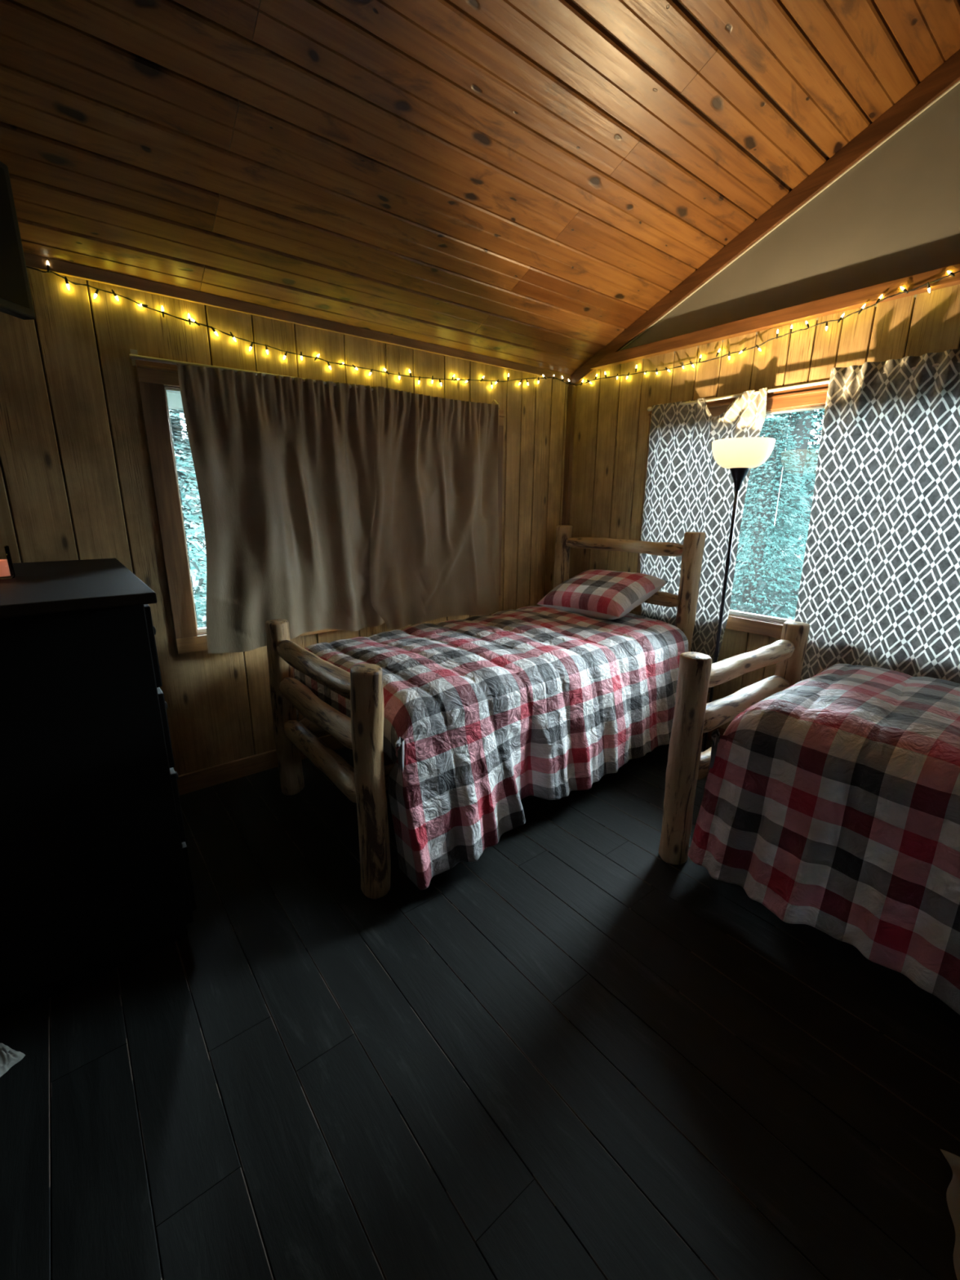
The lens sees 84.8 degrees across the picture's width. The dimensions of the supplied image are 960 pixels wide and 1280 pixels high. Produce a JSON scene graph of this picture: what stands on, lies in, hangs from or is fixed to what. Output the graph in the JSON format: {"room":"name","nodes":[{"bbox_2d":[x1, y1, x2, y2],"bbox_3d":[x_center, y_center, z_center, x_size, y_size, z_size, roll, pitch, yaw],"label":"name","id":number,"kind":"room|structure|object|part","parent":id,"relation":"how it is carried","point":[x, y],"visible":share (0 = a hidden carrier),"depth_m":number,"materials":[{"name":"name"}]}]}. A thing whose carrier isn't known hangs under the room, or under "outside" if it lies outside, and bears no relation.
{"room":"cabin bedroom","nodes":[
{"label":"cabin bedroom","id":0,"kind":"room"},
{"bbox_2d":[166,391,183,410],"bbox_3d":[-0.910,-1.525,3.058,5.200,0.415,0.665,-11,19,-37],"label":"roof eave","id":1,"kind":"object","parent":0,"point":[174,399],"depth_m":2.85,"materials":[{"name":"grey"}]},
{"bbox_2d":[0,267,568,775],"bbox_3d":[-0.750,-0.487,2.929,3.420,2.245,0.120,-11,19,-37],"label":"wall","id":2,"kind":"structure","parent":0,"point":[76,482],"depth_m":2.27,"materials":[{"name":"brown wood"}]},
{"bbox_2d":[177,734,345,795],"bbox_3d":[-0.725,0.566,3.142,3.373,0.100,0.015,-11,19,-37],"label":"baseboard","id":3,"kind":"structure","parent":2,"relation":"attached to","point":[198,780],"depth_m":2.71,"materials":[{"name":"brown wood"}]},
{"bbox_2d":[23,252,570,382],"bbox_3d":[-0.706,-1.539,2.591,3.381,0.042,0.017,-11,19,-37],"label":"trim","id":4,"kind":"structure","parent":2,"relation":"attached to","point":[59,267],"depth_m":2.36,"materials":[{"name":"brown wood"}]},
{"bbox_2d":[128,348,499,408],"bbox_3d":[-0.649,-1.289,2.660,1.907,0.084,0.084,-11,19,-37],"label":"curtain rod","id":5,"kind":"object","parent":2,"relation":"attached to","point":[134,355],"visible":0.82,"depth_m":2.18,"materials":[{"name":"black metal"}]},
{"bbox_3d":[-0.635,-1.266,2.642,1.900,0.027,0.017,-11,19,-37],"label":"rod","id":6,"kind":"part","parent":5,"relation":"part of","materials":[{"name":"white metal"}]},
{"bbox_2d":[176,364,385,653],"bbox_3d":[-0.888,-0.612,2.584,0.955,1.280,0.097,-11,19,-37],"label":"curtain","id":7,"kind":"object","parent":5,"relation":"hanging from","point":[284,468],"visible":0.98,"depth_m":2.52,"materials":[{"name":"beige fabric"}]},
{"bbox_2d":[369,386,498,629],"bbox_3d":[-0.231,-0.736,3.081,0.950,1.288,0.098,-11,19,-38],"label":"curtain","id":8,"kind":"object","parent":5,"relation":"hanging from","point":[434,546],"visible":1,"depth_m":3.06,"materials":[{"name":"beige fabric"}]},
{"bbox_2d":[135,359,505,654],"bbox_3d":[-0.666,-0.704,2.924,1.970,1.256,0.155,-11,19,-37],"label":"window","id":9,"kind":"structure","parent":2,"relation":"in","point":[153,378],"depth_m":2.31,"materials":[{"name":"glass"},{"name":"brown wood"}]},
{"bbox_3d":[-1.367,-0.538,2.317,0.090,1.086,0.018,-11,19,-37],"label":"casing","id":10,"kind":"part","parent":9,"relation":"part of","materials":[{"name":"brown wood"}]},
{"bbox_3d":[-0.664,-0.692,2.924,1.782,1.078,0.032,-11,19,-37],"label":"frame","id":11,"kind":"part","parent":9,"relation":"part of","materials":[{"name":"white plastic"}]},
{"bbox_3d":[-0.627,-1.253,2.734,1.970,0.096,0.018,-11,19,-37],"label":"casing","id":12,"kind":"part","parent":9,"relation":"part of","materials":[{"name":"brown wood"}]},
{"bbox_3d":[-0.634,-0.120,3.030,1.970,0.074,0.020,-11,19,-37],"label":"sill","id":13,"kind":"part","parent":9,"relation":"part of","materials":[{"name":"brown wood"}]},
{"bbox_3d":[0.105,-0.825,3.451,0.090,1.086,0.018,-11,19,-37],"label":"casing","id":14,"kind":"part","parent":9,"relation":"part of","materials":[{"name":"brown wood"}]},
{"bbox_2d":[26,260,959,387],"bbox_3d":[0.194,-1.507,2.679,3.928,0.304,1.942,1,15,1],"label":"string lights","id":15,"kind":"object","parent":2,"relation":"attached to","point":[904,291],"visible":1,"depth_m":2.46,"materials":[{"name":"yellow plastic"}]},
{"bbox_2d":[0,737,959,1279],"bbox_3d":[0.848,1.187,1.175,3.785,0.080,5.440,-11,19,-37],"label":"floor","id":16,"kind":"structure","parent":0,"point":[576,1051],"depth_m":1.32,"materials":[{"name":"black wood"}]},
{"bbox_2d":[0,1043,25,1077],"bbox_3d":[-1.250,1.060,1.333,0.126,0.047,0.097,5,15,17],"label":"crumpled cloth","id":17,"kind":"object","parent":16,"relation":"on","point":[9,1057],"visible":1,"depth_m":1.34,"materials":[{"name":"grey fabric"}]},
{"bbox_2d":[0,558,196,1018],"bbox_3d":[-1.439,0.369,1.783,0.636,1.160,1.078,-11,19,-37],"label":"dresser","id":18,"kind":"object","parent":16,"relation":"on","point":[95,875],"visible":1,"depth_m":1.46,"materials":[{"name":"black wood"}]},
{"bbox_2d":[0,545,15,579],"bbox_3d":[-1.487,-0.238,1.615,0.076,0.098,0.076,-11,19,-37],"label":"jar candle","id":19,"kind":"object","parent":18,"relation":"on","point":[6,569],"visible":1,"depth_m":1.62,"materials":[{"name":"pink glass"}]},
{"bbox_3d":[-1.082,-0.025,1.682,0.018,0.240,0.470,-11,19,-37],"label":"drawer","id":20,"kind":"part","parent":18,"relation":"part of","materials":[{"name":"black wood"}]},
{"bbox_3d":[-1.084,0.226,1.748,0.018,0.240,0.470,-11,19,-37],"label":"drawer","id":21,"kind":"part","parent":18,"relation":"part of","materials":[{"name":"black wood"}]},
{"bbox_3d":[-1.085,0.478,1.814,0.018,0.240,0.470,-11,19,-37],"label":"drawer","id":22,"kind":"part","parent":18,"relation":"part of","materials":[{"name":"black wood"}]},
{"bbox_3d":[-1.087,0.729,1.880,0.018,0.240,0.470,-11,19,-37],"label":"drawer","id":23,"kind":"part","parent":18,"relation":"part of","materials":[{"name":"black wood"}]},
{"bbox_2d":[265,524,706,898],"bbox_3d":[0.103,0.064,2.824,2.257,1.245,1.167,-11,19,-37],"label":"bed","id":24,"kind":"object","parent":16,"relation":"on","point":[365,784],"visible":0.57,"depth_m":2.12,"materials":[{"name":"brown wood"}]},
{"bbox_3d":[-0.935,0.332,2.521,0.116,0.865,0.116,-11,19,-37],"label":"post","id":25,"kind":"part","parent":24,"relation":"part of","materials":[{"name":"brown wood"}]},
{"bbox_3d":[-0.137,0.255,3.184,2.012,0.109,0.110,-13,20,-41],"label":"rail","id":26,"kind":"part","parent":24,"relation":"part of","materials":[{"name":"brown wood"}]},
{"bbox_3d":[-0.656,0.111,2.105,0.092,0.097,0.820,-11,19,-37],"label":"footboard rail","id":27,"kind":"part","parent":24,"relation":"part of","materials":[{"name":"brown wood"}]},
{"bbox_3d":[-0.658,0.286,2.150,0.108,0.101,0.820,-11,19,-37],"label":"footboard rail","id":28,"kind":"part","parent":24,"relation":"part of","materials":[{"name":"brown wood"}]},
{"bbox_3d":[-0.660,0.488,2.204,0.100,0.107,0.820,-11,19,-37],"label":"footboard rail","id":29,"kind":"part","parent":24,"relation":"part of","materials":[{"name":"brown wood"}]},
{"bbox_3d":[-0.386,0.511,1.853,0.117,0.865,0.122,-11,19,-37],"label":"post","id":30,"kind":"part","parent":24,"relation":"part of","materials":[{"name":"brown wood"}]},
{"bbox_3d":[0.312,0.402,2.638,2.006,0.105,0.105,-12,19,-39],"label":"rail","id":31,"kind":"part","parent":24,"relation":"part of","materials":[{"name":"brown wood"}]},
{"bbox_2d":[293,605,688,889],"bbox_3d":[0.160,0.282,2.807,1.981,0.688,1.278,-11,19,-37],"label":"comforter","id":32,"kind":"object","parent":24,"relation":"on","point":[483,715],"visible":0.88,"depth_m":2.29,"materials":[{"name":"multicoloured fabric"}]},
{"bbox_2d":[537,569,668,619],"bbox_3d":[0.750,-0.293,3.296,0.444,0.274,0.690,-10,18,-34],"label":"pillow","id":33,"kind":"object","parent":32,"relation":"on","point":[601,594],"visible":0.95,"depth_m":3.12,"materials":[{"name":"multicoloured fabric"}]},
{"bbox_3d":[0.589,-0.201,3.846,0.117,1.245,0.116,-11,19,-37],"label":"post","id":34,"kind":"part","parent":24,"relation":"part of","materials":[{"name":"brown wood"}]},
{"bbox_3d":[0.898,-0.600,3.344,0.091,0.084,0.915,-11,19,-37],"label":"headboard rail","id":35,"kind":"part","parent":24,"relation":"part of","materials":[{"name":"brown wood"}]},
{"bbox_3d":[0.896,-0.317,3.418,0.090,0.092,0.915,-11,19,-37],"label":"headboard rail","id":36,"kind":"part","parent":24,"relation":"part of","materials":[{"name":"brown wood"}]},
{"bbox_3d":[1.199,-0.002,3.105,0.115,1.245,0.119,-11,19,-37],"label":"post","id":37,"kind":"part","parent":24,"relation":"part of","materials":[{"name":"brown wood"}]},
{"bbox_2d":[658,621,810,865],"bbox_3d":[1.787,0.432,1.467,1.026,1.245,2.220,-11,19,-37],"label":"bed","id":38,"kind":"object","parent":16,"relation":"on","point":[686,765],"visible":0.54,"depth_m":2.06,"materials":[{"name":"brown wood"}]},
{"bbox_3d":[0.789,0.472,2.042,0.119,0.862,0.115,-11,19,-37],"label":"post","id":39,"kind":"part","parent":38,"relation":"part of","materials":[{"name":"brown wood"}]},
{"bbox_3d":[1.131,0.467,2.323,0.817,0.100,0.102,-11,19,-37],"label":"footboard rail","id":40,"kind":"part","parent":38,"relation":"part of","materials":[{"name":"brown wood"}]},
{"bbox_3d":[1.135,0.265,2.268,0.817,0.101,0.098,-11,19,-37],"label":"footboard rail","id":41,"kind":"part","parent":38,"relation":"part of","materials":[{"name":"brown wood"}]},
{"bbox_3d":[1.136,0.095,2.223,0.817,0.092,0.095,-11,19,-37],"label":"footboard rail","id":42,"kind":"part","parent":38,"relation":"part of","materials":[{"name":"brown wood"}]},
{"bbox_3d":[1.478,0.338,2.574,0.120,0.862,0.115,-11,19,-37],"label":"post","id":43,"kind":"part","parent":38,"relation":"part of","materials":[{"name":"brown wood"}]},
{"bbox_2d":[687,663,959,1014],"bbox_3d":[1.833,0.642,1.506,1.162,0.690,2.011,-11,19,-37],"label":"comforter","id":44,"kind":"object","parent":38,"relation":"on","point":[833,799],"visible":1,"depth_m":1.68,"materials":[{"name":"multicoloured fabric"}]},
{"bbox_2d":[701,437,775,752],"bbox_3d":[1.242,-0.128,2.707,0.270,1.691,0.270,-11,19,-37],"label":"floor lamp","id":45,"kind":"object","parent":16,"relation":"on","point":[739,455],"visible":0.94,"depth_m":2.46,"materials":[{"name":"black metal"}]},
{"bbox_3d":[1.248,-0.885,2.509,0.270,0.125,0.270,-11,19,-37],"label":"lamp shade","id":46,"kind":"part","parent":45,"relation":"part of","materials":[{"name":"beige glass"}]},
{"bbox_2d":[939,1148,959,1279],"bbox_3d":[1.119,1.173,0.877,0.490,0.094,0.422,11,18,34],"label":"crumpled cloth","id":47,"kind":"object","parent":16,"relation":"on","point":[953,1194],"visible":1,"depth_m":1.09,"materials":[{"name":"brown fabric"}]},
{"bbox_2d":[0,0,959,374],"bbox_3d":[0.910,-1.595,0.480,3.720,1.260,5.480,-11,19,-37],"label":"ceiling","id":48,"kind":"structure","parent":0,"point":[519,181],"depth_m":1.85,"materials":[{"name":"brown wood"}]},
{"bbox_2d":[568,83,959,728],"bbox_3d":[2.295,-0.770,1.841,0.120,3.388,5.240,-11,19,-37],"label":"wall","id":49,"kind":"structure","parent":0,"point":[611,423],"depth_m":2.53,"materials":[{"name":"brown wood"}]},
{"bbox_2d":[561,385,576,525],"bbox_3d":[0.626,-0.694,3.896,0.035,2.175,0.044,-11,19,-37],"label":"trim","id":50,"kind":"structure","parent":49,"relation":"attached to","point":[571,389],"depth_m":3.72,"materials":[{"name":"brown wood"}]},
{"bbox_2d":[702,726,726,740],"bbox_3d":[2.241,0.834,2.203,0.015,0.100,5.144,-11,19,-37],"label":"baseboard","id":51,"kind":"structure","parent":49,"relation":"attached to","point":[722,731],"depth_m":3.19,"materials":[{"name":"brown wood"}]},
{"bbox_2d":[633,383,828,638],"bbox_3d":[1.818,-0.570,2.490,0.155,1.253,2.375,-11,19,-37],"label":"window","id":52,"kind":"structure","parent":49,"relation":"in","point":[784,402],"depth_m":2.82,"materials":[{"name":"brown wood"}]},
{"bbox_3d":[1.062,-0.783,3.323,0.018,1.083,0.090,-11,19,-37],"label":"casing","id":53,"kind":"part","parent":52,"relation":"part of","materials":[{"name":"brown wood"}]},
{"bbox_3d":[1.769,0.009,2.605,0.020,0.074,2.375,-11,19,-37],"label":"sill","id":54,"kind":"part","parent":52,"relation":"part of","materials":[{"name":"brown wood"}]},
{"bbox_3d":[1.778,-1.121,2.310,0.018,0.096,2.375,-11,19,-37],"label":"casing","id":55,"kind":"part","parent":52,"relation":"part of","materials":[{"name":"brown wood"}]},
{"bbox_3d":[1.815,-0.559,2.491,0.032,1.075,2.187,-11,19,-37],"label":"frame","id":56,"kind":"part","parent":52,"relation":"part of","materials":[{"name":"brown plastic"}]},
{"bbox_2d":[568,49,959,386],"bbox_3d":[1.436,-2.052,2.509,0.027,1.196,2.600,-11,19,-37],"label":"trim","id":57,"kind":"structure","parent":49,"relation":"attached to","point":[948,73],"depth_m":2.42,"materials":[{"name":"brown wood"}]},
{"bbox_2d":[590,262,959,369],"bbox_3d":[2.203,-1.335,1.679,0.052,0.062,4.699,-11,19,-37],"label":"trim","id":58,"kind":"structure","parent":49,"relation":"attached to","point":[868,295],"depth_m":2.50,"materials":[{"name":"brown wood"}]},
{"bbox_2d":[618,80,959,351],"bbox_3d":[1.558,-2.038,2.369,0.010,0.941,2.230,-11,19,-37],"label":"trim","id":59,"kind":"structure","parent":49,"relation":"attached to","point":[958,82],"depth_m":2.42,"materials":[{"name":"beige wood"}]},
{"bbox_2d":[647,360,959,411],"bbox_3d":[1.782,-1.137,2.237,0.090,0.060,2.427,-11,19,-37],"label":"curtain rod","id":60,"kind":"object","parent":49,"relation":"attached to","point":[823,382],"visible":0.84,"depth_m":2.58,"materials":[{"name":"white metal"}]},
{"bbox_2d":[640,387,767,693],"bbox_3d":[1.214,-0.527,3.057,0.069,1.626,0.672,-10,18,-35],"label":"curtain","id":61,"kind":"object","parent":60,"relation":"hanging from","point":[686,490],"visible":0.62,"depth_m":2.99,"materials":[{"name":"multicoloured fabric"}]},
{"bbox_2d":[794,349,959,684],"bbox_3d":[2.023,-0.359,2.048,0.064,1.500,1.385,-11,19,-38],"label":"curtain","id":62,"kind":"object","parent":60,"relation":"hanging from","point":[879,587],"visible":0.84,"depth_m":2.30,"materials":[{"name":"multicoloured fabric"}]},
{"label":"outside","id":63,"kind":"structure","parent":0,"visible":0},
{"bbox_2d":[173,440,819,627],"bbox_3d":[1.098,-1.036,4.885,20.000,3.140,21.000,-11,19,-37],"label":"hillside","id":64,"kind":"structure","parent":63,"point":[784,610],"depth_m":6.11,"materials":[{"name":"green plant"}]},
{"bbox_2d":[170,408,186,440],"bbox_3d":[-4.956,-5.150,8.185,3.269,4.574,3.248,-11,19,-37],"label":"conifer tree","id":65,"kind":"object","parent":64,"relation":"on","point":[179,415],"visible":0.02,"depth_m":8.53,"materials":[{"name":"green plant"}]},
{"bbox_2d":[168,408,206,627],"bbox_3d":[-2.587,-1.158,4.425,1.717,2.910,1.639,-11,19,-37],"label":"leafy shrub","id":66,"kind":"object","parent":64,"relation":"on","point":[184,438],"visible":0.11,"depth_m":4.38,"materials":[{"name":"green plant"}]},
{"bbox_2d":[177,463,814,619],"bbox_3d":[0.394,-1.040,6.207,10.035,2.406,9.592,-11,19,-37],"label":"tree","id":67,"kind":"object","parent":64,"relation":"on","point":[198,583],"visible":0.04,"depth_m":6.04,"materials":[{"name":"green plant"}]},
{"bbox_2d":[729,416,811,620],"bbox_3d":[2.974,-1.259,5.561,1.621,2.057,1.672,-11,19,-37],"label":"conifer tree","id":68,"kind":"object","parent":64,"relation":"on","point":[777,429],"visible":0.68,"depth_m":5.29,"materials":[{"name":"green plant"}]},
{"bbox_2d":[745,408,824,517],"bbox_3d":[4.268,-3.212,6.837,2.402,3.317,2.377,-8,17,-29],"label":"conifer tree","id":69,"kind":"object","parent":64,"relation":"on","point":[804,427],"visible":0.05,"depth_m":6.92,"materials":[{"name":"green plant"}]},
{"bbox_2d":[765,409,822,439],"bbox_3d":[6.080,-5.806,10.094,3.810,4.805,3.810,-5,16,-20],"label":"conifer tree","id":70,"kind":"object","parent":64,"relation":"on","point":[814,433],"visible":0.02,"depth_m":10.40,"materials":[{"name":"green plant"}]},
{"bbox_2d":[769,410,824,454],"bbox_3d":[5.238,-4.502,8.466,2.508,3.476,2.620,-11,19,-37],"label":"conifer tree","id":71,"kind":"object","parent":64,"relation":"on","point":[795,431],"visible":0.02,"depth_m":8.66,"materials":[{"name":"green plant"}]},
{"bbox_3d":[-0.476,-0.225,-0.293,0.120,3.377,5.200,-11,19,-37],"label":"wall","id":72,"kind":"structure","parent":0,"visible":0},
{"bbox_2d":[0,161,35,319],"bbox_3d":[-1.504,-1.112,1.300,0.202,0.400,0.600,2,15,7],"label":"television","id":73,"kind":"object","parent":72,"relation":"attached to","point":[15,296],"visible":1,"depth_m":1.54,"materials":[{"name":"black plastic"}]}
]}

